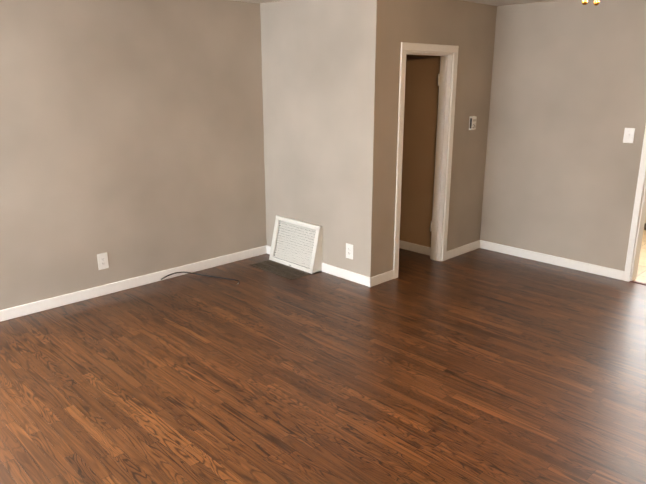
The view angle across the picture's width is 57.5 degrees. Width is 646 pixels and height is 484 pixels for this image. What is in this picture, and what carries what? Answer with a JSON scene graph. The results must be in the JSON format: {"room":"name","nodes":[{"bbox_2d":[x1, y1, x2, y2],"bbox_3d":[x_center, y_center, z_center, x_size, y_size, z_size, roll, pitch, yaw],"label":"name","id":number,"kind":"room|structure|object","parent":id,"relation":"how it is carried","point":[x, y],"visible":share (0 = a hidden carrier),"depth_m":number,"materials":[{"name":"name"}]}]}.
{"room":"empty living room","nodes":[
{"label":"empty living room","id":0,"kind":"room"},
{"bbox_2d":[0,0,266,309],"bbox_3d":[-1.859,-0.755,4.759,3.420,2.450,0.120,-15,21,-42],"label":"wall","id":1,"kind":"structure","parent":0,"point":[132,138],"depth_m":4.87,"materials":[{"name":"beige paint"}]},
{"bbox_2d":[97,252,108,269],"bbox_3d":[-1.845,0.162,4.935,0.088,0.138,0.009,-15,21,-42],"label":"electrical outlet","id":2,"kind":"object","parent":1,"relation":"attached to","point":[102,258],"visible":1,"depth_m":4.93,"materials":[{"name":"white plastic"}]},
{"bbox_2d":[0,245,266,321],"bbox_3d":[-2.708,0.630,4.191,5.920,0.088,0.013,-15,21,-42],"label":"baseboard","id":3,"kind":"structure","parent":1,"relation":"attached to","point":[44,304],"depth_m":5.08,"materials":[{"name":"white paint"}]},
{"bbox_2d":[0,248,645,483],"bbox_3d":[0.179,1.165,2.529,7.827,0.050,8.940,-15,21,-42],"label":"floor","id":4,"kind":"structure","parent":0,"point":[480,366],"depth_m":3.59,"materials":[{"name":"brown wood"}]},
{"bbox_2d":[161,272,239,282],"bbox_3d":[-1.101,0.333,5.317,0.506,0.059,0.565,-15,21,-42],"label":"cord","id":5,"kind":"object","parent":4,"relation":"on","point":[201,275],"visible":0.96,"depth_m":5.41,"materials":[{"name":"black rubber"}]},
{"bbox_2d":[250,260,310,279],"bbox_3d":[-0.416,0.262,5.659,0.246,0.007,0.620,-15,21,-42],"label":"floor vent","id":6,"kind":"object","parent":4,"relation":"in","point":[282,270],"visible":1,"depth_m":5.65,"materials":[{"name":"brown metal"}]},
{"bbox_2d":[260,0,398,276],"bbox_3d":[-0.346,-1.048,5.810,0.270,2.450,2.465,-15,21,-42],"label":"wall block","id":7,"kind":"object","parent":4,"relation":"on","point":[329,68],"visible":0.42,"depth_m":5.18,"materials":[{"name":"beige paint"}]},
{"bbox_2d":[266,245,270,253],"bbox_3d":[-0.526,0.095,6.109,0.013,0.088,0.200,-15,21,-42],"label":"baseboard","id":8,"kind":"structure","parent":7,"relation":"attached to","point":[268,249],"depth_m":6.14,"materials":[{"name":"white paint"}]},
{"bbox_2d":[269,215,321,273],"bbox_3d":[-0.275,0.016,5.733,0.141,0.447,0.640,-15,21,-42],"label":"vent register","id":9,"kind":"object","parent":7,"relation":"attached to","point":[296,244],"visible":0.94,"depth_m":5.71,"materials":[{"name":"white metal"}]},
{"bbox_2d":[322,263,370,286],"bbox_3d":[0.206,0.297,5.385,0.013,0.088,0.618,-15,21,-42],"label":"baseboard","id":10,"kind":"structure","parent":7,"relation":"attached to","point":[346,274],"depth_m":5.37,"materials":[{"name":"white paint"}]},
{"bbox_2d":[346,243,352,259],"bbox_3d":[0.237,0.084,5.295,0.009,0.138,0.088,-15,21,-42],"label":"outlet","id":11,"kind":"object","parent":7,"relation":"attached to","point":[349,251],"visible":1,"depth_m":5.29,"materials":[{"name":"white plastic"}]},
{"bbox_2d":[370,270,393,286],"bbox_3d":[0.528,0.326,5.280,0.323,0.088,0.013,-15,21,-42],"label":"baseboard return","id":12,"kind":"object","parent":7,"relation":"attached to","point":[381,278],"visible":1,"depth_m":5.27,"materials":[{"name":"white paint"}]},
{"bbox_2d":[630,280,645,284],"bbox_3d":[3.099,0.437,5.028,0.040,0.009,0.920,-15,21,-42],"label":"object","id":13,"kind":"structure","parent":4,"relation":"on","point":[638,282],"depth_m":5.28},
{"bbox_2d":[232,0,557,5],"bbox_3d":[1.144,-1.510,2.757,10.520,0.080,8.940,-15,21,-42],"label":"ceiling","id":14,"kind":"structure","parent":0,"point":[500,2],"depth_m":5.39,"materials":[{"name":"paint"}]},
{"bbox_2d":[582,0,599,5],"bbox_3d":[0.885,-1.011,1.931,1.636,0.437,1.691,-15,21,-42],"label":"ceiling fan","id":15,"kind":"object","parent":14,"relation":"hanging from","point":[596,2],"visible":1,"depth_m":2.00,"materials":[{"name":"gold metal"}]},
{"bbox_2d":[390,50,400,270],"bbox_3d":[0.604,-0.640,5.185,0.100,2.000,0.120,-15,21,-42],"label":"wall","id":16,"kind":"structure","parent":0,"point":[395,155],"depth_m":5.10,"materials":[{"name":"beige paint"}]},
{"bbox_2d":[400,55,439,246],"bbox_3d":[0.327,-1.280,6.642,0.120,2.450,2.525,-15,21,-42],"label":"wall","id":17,"kind":"structure","parent":0,"point":[420,118],"depth_m":5.95,"materials":[{"name":"beige paint"}]},
{"bbox_2d":[399,240,430,255],"bbox_3d":[0.315,-0.120,6.880,0.013,0.088,2.425,-15,21,-42],"label":"baseboard","id":18,"kind":"structure","parent":17,"relation":"attached to","point":[413,247],"depth_m":6.22,"materials":[{"name":"white paint"}]},
{"bbox_2d":[397,0,496,250],"bbox_3d":[1.155,-1.001,5.640,1.637,2.450,0.120,-15,21,-42],"label":"wall","id":19,"kind":"structure","parent":0,"point":[474,32],"depth_m":5.71,"materials":[{"name":"beige paint"}]},
{"bbox_2d":[393,42,458,278],"bbox_3d":[0.902,-0.747,5.455,0.850,2.060,0.154,-15,21,-42],"label":"door frame","id":20,"kind":"structure","parent":19,"relation":"attached to","point":[448,54],"depth_m":5.51,"materials":[{"name":"white paint"}]},
{"bbox_2d":[446,240,479,259],"bbox_3d":[1.470,0.080,6.163,0.647,0.088,0.013,-15,21,-42],"label":"baseboard","id":21,"kind":"structure","parent":19,"relation":"attached to","point":[463,249],"depth_m":6.15,"materials":[{"name":"white paint"}]},
{"bbox_2d":[469,116,476,129],"bbox_3d":[1.481,-1.173,5.810,0.090,0.135,0.034,-15,21,-42],"label":"thermostat","id":22,"kind":"object","parent":19,"relation":"attached to","point":[472,122],"visible":1,"depth_m":5.79,"materials":[{"name":"white plastic"}]},
{"bbox_2d":[480,0,645,270],"bbox_3d":[2.237,-0.994,5.616,0.120,2.450,1.665,-15,21,-42],"label":"wall","id":23,"kind":"structure","parent":0,"point":[567,103],"depth_m":5.48,"materials":[{"name":"beige paint"}]},
{"bbox_2d":[480,240,623,279],"bbox_3d":[2.214,0.163,5.864,0.013,0.088,1.495,-15,21,-42],"label":"baseboard","id":24,"kind":"structure","parent":23,"relation":"attached to","point":[570,263],"depth_m":5.79,"materials":[{"name":"white paint"}]},
{"bbox_2d":[623,128,634,142],"bbox_3d":[2.647,-0.921,5.096,0.019,0.128,0.085,-15,21,-42],"label":"switch plate","id":25,"kind":"object","parent":23,"relation":"attached to","point":[629,133],"visible":1,"depth_m":5.10,"materials":[{"name":"white plastic"}]},
{"bbox_2d":[634,230,645,282],"bbox_3d":[3.859,0.153,6.150,2.693,0.054,5.000,-15,21,-42],"label":"floor","id":26,"kind":"structure","parent":0,"point":[641,274],"depth_m":5.83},
{"bbox_3d":[3.132,-1.725,4.458,0.120,0.420,0.900,-15,21,-42],"label":"wall","id":27,"kind":"structure","parent":0,"visible":0},
{"bbox_2d":[623,126,645,281],"bbox_3d":[3.132,-0.569,4.780,0.154,2.080,1.000,-15,21,-42],"label":"door frame","id":28,"kind":"structure","parent":27,"relation":"attached to","point":[635,239],"depth_m":5.19,"materials":[{"name":"white paint"}]}
]}

